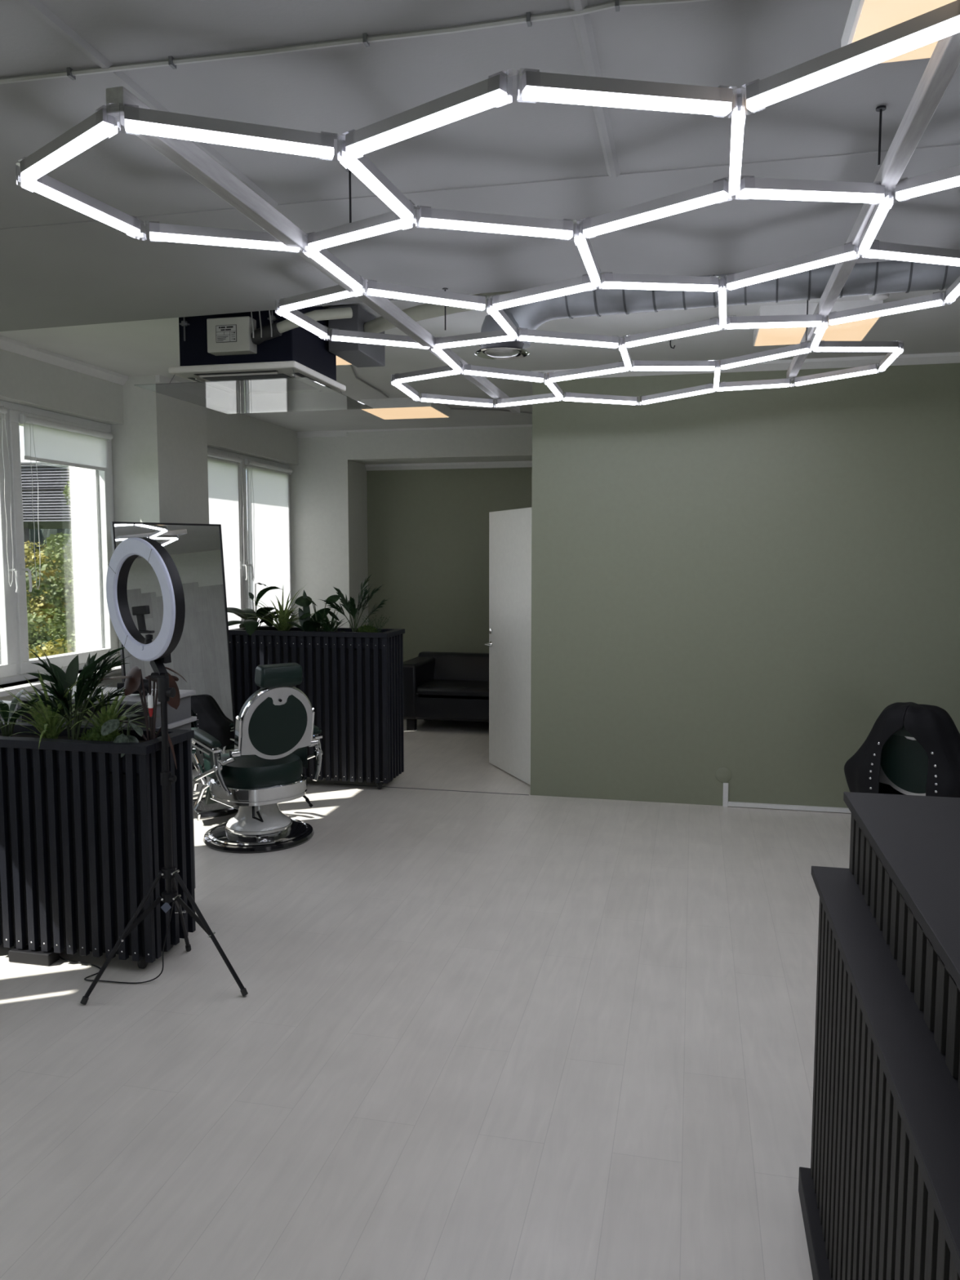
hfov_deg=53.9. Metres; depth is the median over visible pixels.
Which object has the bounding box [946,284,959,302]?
diffuser
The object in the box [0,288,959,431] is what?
ceiling
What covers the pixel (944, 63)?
ceiling beam
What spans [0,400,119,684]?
window
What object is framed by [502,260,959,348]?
ventilation duct
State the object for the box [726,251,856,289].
diffuser
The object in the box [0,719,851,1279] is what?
floor
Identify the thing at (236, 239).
diffuser
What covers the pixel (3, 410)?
roller blind
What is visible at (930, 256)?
diffuser
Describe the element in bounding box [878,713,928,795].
barber chair
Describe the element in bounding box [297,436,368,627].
column
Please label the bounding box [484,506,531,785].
door
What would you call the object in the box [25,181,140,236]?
diffuser
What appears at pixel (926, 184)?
diffuser
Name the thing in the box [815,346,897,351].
diffuser
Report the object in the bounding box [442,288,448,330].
hanging rod
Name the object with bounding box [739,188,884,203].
diffuser
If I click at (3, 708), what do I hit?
fern
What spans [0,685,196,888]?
base cabinet
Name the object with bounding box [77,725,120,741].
moss
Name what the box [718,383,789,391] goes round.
diffuser
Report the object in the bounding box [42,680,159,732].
spider plant
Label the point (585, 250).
diffuser
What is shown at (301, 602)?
plant
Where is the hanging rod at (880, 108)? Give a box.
[875,105,886,165]
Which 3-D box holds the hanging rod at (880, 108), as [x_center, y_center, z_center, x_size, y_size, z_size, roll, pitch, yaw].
[0.983,-1.238,2.318,0.024,0.137,0.023,1,5,13]
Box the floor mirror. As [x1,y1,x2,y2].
[110,521,235,800]
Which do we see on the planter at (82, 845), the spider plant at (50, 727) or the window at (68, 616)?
the spider plant at (50, 727)
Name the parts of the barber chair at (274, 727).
armrest, panel, link rod, seat frame, pump lever, panel, recline lever, armrest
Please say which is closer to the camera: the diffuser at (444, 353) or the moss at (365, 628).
the diffuser at (444, 353)
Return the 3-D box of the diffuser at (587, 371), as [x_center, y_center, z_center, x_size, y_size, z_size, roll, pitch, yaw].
[0.521,-1.294,4.606,0.440,0.018,0.025,4,7,41]
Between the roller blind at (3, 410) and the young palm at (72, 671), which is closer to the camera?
the young palm at (72, 671)
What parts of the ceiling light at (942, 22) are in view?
hanging rod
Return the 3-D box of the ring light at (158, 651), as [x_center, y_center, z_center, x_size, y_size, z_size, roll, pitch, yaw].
[-1.236,0.481,3.773,0.625,1.774,0.481,-1,5,-7]
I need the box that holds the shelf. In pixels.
[19,685,195,705]
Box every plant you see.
[0,665,106,748]
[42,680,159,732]
[99,665,186,768]
[101,714,142,757]
[226,606,297,635]
[238,586,314,631]
[248,582,281,630]
[287,589,330,631]
[294,595,340,631]
[311,608,356,631]
[322,622,345,631]
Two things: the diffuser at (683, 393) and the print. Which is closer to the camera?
the print
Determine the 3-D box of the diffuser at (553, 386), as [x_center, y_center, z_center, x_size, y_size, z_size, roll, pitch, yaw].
[0.394,-1.321,4.987,0.025,0.031,0.415,1,5,14]
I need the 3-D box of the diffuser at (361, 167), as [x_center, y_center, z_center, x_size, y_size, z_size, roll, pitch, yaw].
[-0.243,-1.102,2.316,0.025,0.025,0.416,1,5,15]
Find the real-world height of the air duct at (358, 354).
0.220 m
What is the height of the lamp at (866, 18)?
0.060 m
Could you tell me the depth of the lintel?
9.29 m
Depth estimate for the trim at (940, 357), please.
6.04 m
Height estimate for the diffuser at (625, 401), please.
0.021 m
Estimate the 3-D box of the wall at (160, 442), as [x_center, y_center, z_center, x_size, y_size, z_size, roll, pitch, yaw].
[-3.193,-0.163,4.107,0.660,3.000,13.400,1,5,13]
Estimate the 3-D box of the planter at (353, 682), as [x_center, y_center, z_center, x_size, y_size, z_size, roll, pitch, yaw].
[-1.228,0.497,7.116,1.259,1.155,0.424,1,5,13]
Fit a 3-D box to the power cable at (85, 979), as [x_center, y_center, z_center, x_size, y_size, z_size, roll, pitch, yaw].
[-1.536,1.200,3.836,0.632,0.330,0.153,2,5,20]
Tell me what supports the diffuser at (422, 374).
attached to the ceiling light at (942, 22)
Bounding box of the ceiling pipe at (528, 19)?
[0,0,709,84]
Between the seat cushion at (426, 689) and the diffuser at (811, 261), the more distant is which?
the seat cushion at (426, 689)
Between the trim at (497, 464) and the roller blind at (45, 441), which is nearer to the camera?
the roller blind at (45, 441)
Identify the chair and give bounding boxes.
[191,662,322,853]
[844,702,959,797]
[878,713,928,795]
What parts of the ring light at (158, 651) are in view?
leg, hook plate, leg, leg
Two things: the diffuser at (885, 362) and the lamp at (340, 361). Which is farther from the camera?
the lamp at (340, 361)
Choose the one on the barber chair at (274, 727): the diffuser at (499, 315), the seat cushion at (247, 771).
the seat cushion at (247, 771)
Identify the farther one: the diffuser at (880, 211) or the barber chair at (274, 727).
the barber chair at (274, 727)
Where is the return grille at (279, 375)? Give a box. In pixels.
[202,373,292,381]
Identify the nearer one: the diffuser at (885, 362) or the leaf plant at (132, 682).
the leaf plant at (132, 682)
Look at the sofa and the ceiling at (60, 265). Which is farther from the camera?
the sofa
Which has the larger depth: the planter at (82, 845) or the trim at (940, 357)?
the trim at (940, 357)
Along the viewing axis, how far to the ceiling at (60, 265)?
2.55 m
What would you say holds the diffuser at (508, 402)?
attached to the ceiling light at (942, 22)
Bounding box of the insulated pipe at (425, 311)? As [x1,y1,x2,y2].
[364,291,511,333]
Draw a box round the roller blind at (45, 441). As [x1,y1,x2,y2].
[19,413,113,589]
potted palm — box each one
[25,646,137,739]
[319,574,391,631]
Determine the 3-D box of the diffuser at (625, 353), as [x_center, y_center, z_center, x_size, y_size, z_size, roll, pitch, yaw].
[0.653,-1.263,4.224,0.026,0.022,0.415,1,5,13]
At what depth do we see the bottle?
3.65 m
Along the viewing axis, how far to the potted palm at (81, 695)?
3.95 m
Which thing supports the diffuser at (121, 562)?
attached to the ring light at (158, 651)
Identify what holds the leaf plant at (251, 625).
on the planter at (353, 682)
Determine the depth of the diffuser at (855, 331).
5.01 m
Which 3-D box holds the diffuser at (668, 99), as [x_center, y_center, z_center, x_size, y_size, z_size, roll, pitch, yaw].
[0.293,-1.053,1.844,0.436,0.041,0.025,-1,5,-16]
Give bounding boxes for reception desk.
[798,791,959,1279]
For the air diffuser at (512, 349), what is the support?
attached to the ventilation duct at (872, 278)
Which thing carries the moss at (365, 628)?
on the planter at (353, 682)
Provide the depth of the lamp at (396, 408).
7.60 m
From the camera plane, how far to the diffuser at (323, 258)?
3.05 m
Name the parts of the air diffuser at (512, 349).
plate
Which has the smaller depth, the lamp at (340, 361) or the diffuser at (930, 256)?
the diffuser at (930, 256)
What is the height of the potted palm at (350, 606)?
0.459 m
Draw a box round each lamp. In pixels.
[336,355,351,364]
[360,396,449,419]
[752,299,883,346]
[840,0,956,63]
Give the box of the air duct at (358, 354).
[328,305,385,367]
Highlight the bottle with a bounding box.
[147,688,157,716]
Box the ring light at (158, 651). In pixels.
[80,537,248,1004]
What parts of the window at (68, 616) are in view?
sash, handle, handle, pane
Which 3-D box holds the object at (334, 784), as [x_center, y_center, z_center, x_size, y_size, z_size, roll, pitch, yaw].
[-0.372,1.094,6.909,1.480,0.002,0.012,1,5,13]
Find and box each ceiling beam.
[19,0,620,207]
[106,86,519,413]
[786,31,959,381]
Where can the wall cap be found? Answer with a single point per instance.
(723, 775)
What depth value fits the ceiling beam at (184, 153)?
2.54 m
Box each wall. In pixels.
[0,348,301,701]
[366,466,532,662]
[530,363,959,808]
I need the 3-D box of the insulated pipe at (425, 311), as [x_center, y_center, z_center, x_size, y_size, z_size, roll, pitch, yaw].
[-0.192,-1.595,4.578,1.052,0.140,0.281,2,6,24]
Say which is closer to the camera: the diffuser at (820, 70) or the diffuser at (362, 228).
the diffuser at (820, 70)
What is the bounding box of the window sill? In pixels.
[0,665,121,697]
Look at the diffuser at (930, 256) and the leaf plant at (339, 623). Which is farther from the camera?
the leaf plant at (339, 623)
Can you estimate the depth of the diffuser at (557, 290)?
3.26 m
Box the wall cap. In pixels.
[715,767,731,782]
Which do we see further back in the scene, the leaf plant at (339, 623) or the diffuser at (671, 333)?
the leaf plant at (339, 623)
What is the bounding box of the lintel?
[346,426,532,464]
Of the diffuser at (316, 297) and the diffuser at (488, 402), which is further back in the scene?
the diffuser at (488, 402)
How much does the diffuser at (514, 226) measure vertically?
0.021 m
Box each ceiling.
[0,0,959,331]
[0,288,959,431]
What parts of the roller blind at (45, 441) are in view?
chain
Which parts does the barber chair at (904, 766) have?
panel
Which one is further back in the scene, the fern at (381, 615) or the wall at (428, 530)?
the wall at (428, 530)
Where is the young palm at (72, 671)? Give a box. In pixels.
[26,647,130,739]
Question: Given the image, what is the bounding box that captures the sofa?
[403,651,488,730]
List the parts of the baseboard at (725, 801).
skirting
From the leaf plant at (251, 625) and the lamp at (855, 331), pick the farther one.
the leaf plant at (251, 625)
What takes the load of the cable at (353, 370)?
attached to the ceiling at (144, 347)
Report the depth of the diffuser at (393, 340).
4.10 m
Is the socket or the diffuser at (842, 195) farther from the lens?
the socket
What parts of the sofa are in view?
leg, armrest, frame, backrest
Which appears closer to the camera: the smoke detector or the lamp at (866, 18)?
the lamp at (866, 18)
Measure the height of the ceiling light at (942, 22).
0.244 m
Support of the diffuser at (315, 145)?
attached to the ceiling light at (942, 22)
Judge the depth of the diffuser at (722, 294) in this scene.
3.43 m
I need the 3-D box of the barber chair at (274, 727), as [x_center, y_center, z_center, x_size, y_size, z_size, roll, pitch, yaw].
[-1.437,0.648,5.809,0.750,1.084,0.997,-4,7,-39]
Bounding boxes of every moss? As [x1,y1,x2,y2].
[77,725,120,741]
[355,623,377,632]
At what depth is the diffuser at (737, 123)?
2.08 m
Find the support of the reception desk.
on the floor
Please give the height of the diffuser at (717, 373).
0.037 m
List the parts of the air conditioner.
mounting rod, label frame, grille panel, casing, mounting rod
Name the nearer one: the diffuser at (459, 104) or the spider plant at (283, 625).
the diffuser at (459, 104)
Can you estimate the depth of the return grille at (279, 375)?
4.55 m
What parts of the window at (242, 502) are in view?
sash, handle, pane, handle, sash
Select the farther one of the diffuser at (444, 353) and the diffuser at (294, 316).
the diffuser at (444, 353)
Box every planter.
[0,721,195,968]
[228,626,404,789]
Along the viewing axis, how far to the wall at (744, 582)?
6.31 m
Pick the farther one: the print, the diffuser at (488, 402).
the diffuser at (488, 402)
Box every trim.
[0,335,128,385]
[155,374,181,383]
[297,424,532,437]
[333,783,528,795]
[364,460,532,471]
[530,351,959,378]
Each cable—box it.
[59,901,174,983]
[350,364,388,398]
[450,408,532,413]
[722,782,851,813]
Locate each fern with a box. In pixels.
[0,688,53,736]
[362,614,388,632]
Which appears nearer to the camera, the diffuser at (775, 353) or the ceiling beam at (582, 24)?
the ceiling beam at (582, 24)
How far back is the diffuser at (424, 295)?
3.35 m
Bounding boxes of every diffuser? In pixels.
[21,121,114,182]
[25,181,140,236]
[106,537,175,661]
[124,120,333,159]
[149,231,299,252]
[278,310,327,337]
[280,290,359,311]
[306,249,362,291]
[308,219,408,251]
[331,335,429,348]
[342,155,413,222]
[346,89,506,157]
[361,406,448,419]
[367,288,484,310]
[392,381,418,399]
[395,369,457,383]
[419,217,573,239]
[421,398,493,407]
[432,346,461,372]
[435,335,511,348]
[463,369,543,382]
[475,312,529,359]
[488,307,516,338]
[493,283,593,310]
[497,397,559,407]
[519,335,617,348]
[522,86,731,115]
[545,380,563,399]
[549,367,626,382]
[564,397,636,404]
[575,235,599,285]
[582,191,728,237]
[601,281,718,291]
[619,345,631,368]
[625,324,719,347]
[632,366,715,370]
[641,388,712,404]
[713,368,719,390]
[718,288,726,327]
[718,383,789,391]
[720,348,808,369]
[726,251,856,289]
[726,320,821,328]
[728,111,744,193]
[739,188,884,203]
[746,15,959,111]
[754,316,879,346]
[795,368,876,386]
[810,323,826,350]
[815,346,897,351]
[828,299,942,324]
[858,199,891,253]
[866,249,959,266]
[879,348,902,371]
[895,176,959,200]
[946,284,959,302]
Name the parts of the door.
handle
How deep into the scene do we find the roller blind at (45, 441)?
6.11 m
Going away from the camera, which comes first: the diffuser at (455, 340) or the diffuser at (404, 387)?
the diffuser at (455, 340)
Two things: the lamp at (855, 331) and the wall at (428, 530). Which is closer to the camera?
the lamp at (855, 331)
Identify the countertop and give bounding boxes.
[0,712,196,728]
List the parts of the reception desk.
rail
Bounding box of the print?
[217,325,235,341]
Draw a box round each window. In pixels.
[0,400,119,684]
[207,446,292,626]
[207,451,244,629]
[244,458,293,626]
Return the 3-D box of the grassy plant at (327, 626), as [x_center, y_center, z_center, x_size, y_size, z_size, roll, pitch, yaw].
[-1.112,-0.133,6.975,0.271,0.216,0.384,3,6,27]
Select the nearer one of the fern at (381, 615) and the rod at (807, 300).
the rod at (807, 300)
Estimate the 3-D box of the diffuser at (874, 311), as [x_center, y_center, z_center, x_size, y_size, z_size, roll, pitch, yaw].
[1.567,-1.269,3.661,0.422,0.022,0.025,5,7,42]
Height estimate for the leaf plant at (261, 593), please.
0.394 m
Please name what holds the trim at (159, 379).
attached to the wall at (160, 442)
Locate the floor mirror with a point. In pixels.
(202, 655)
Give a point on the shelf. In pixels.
(184, 695)
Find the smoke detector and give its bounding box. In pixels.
[868,293,889,301]
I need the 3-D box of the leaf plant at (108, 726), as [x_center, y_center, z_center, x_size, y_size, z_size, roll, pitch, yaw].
[-1.461,0.404,3.900,0.160,0.175,0.226,-1,5,-10]
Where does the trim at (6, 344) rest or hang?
attached to the wall at (160, 442)
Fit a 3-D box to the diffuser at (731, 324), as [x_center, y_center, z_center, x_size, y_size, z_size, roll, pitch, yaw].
[1.173,-1.253,3.753,0.421,0.055,0.025,-2,5,-17]
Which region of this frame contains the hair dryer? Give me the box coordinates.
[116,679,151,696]
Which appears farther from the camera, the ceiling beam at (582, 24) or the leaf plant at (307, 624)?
the leaf plant at (307, 624)
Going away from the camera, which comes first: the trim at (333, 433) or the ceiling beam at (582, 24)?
the ceiling beam at (582, 24)
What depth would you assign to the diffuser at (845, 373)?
5.00 m
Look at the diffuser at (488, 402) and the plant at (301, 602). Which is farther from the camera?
the plant at (301, 602)
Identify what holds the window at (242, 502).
in the wall at (160, 442)
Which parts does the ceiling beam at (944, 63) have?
joining plate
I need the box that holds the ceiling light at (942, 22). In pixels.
[15,0,959,407]
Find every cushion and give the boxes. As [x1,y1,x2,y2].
[217,751,302,786]
[416,679,488,699]
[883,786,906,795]
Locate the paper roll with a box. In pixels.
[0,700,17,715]
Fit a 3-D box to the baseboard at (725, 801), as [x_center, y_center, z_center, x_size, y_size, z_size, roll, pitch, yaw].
[3.081,1.084,6.117,2.917,0.162,0.020,1,5,13]
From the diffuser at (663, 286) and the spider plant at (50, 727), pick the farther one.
the spider plant at (50, 727)
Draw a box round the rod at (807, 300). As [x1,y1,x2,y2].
[805,300,808,340]
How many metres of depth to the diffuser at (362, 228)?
2.68 m
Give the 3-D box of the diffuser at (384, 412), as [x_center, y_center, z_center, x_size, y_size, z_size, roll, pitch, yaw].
[-0.609,-1.879,7.820,0.574,0.004,0.574,1,5,13]
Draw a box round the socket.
[8,945,59,965]
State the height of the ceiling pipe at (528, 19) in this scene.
0.018 m
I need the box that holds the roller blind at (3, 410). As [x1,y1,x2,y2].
[0,405,13,586]
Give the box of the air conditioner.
[133,306,372,413]
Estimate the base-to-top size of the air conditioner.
0.454 m
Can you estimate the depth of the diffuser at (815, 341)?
4.05 m

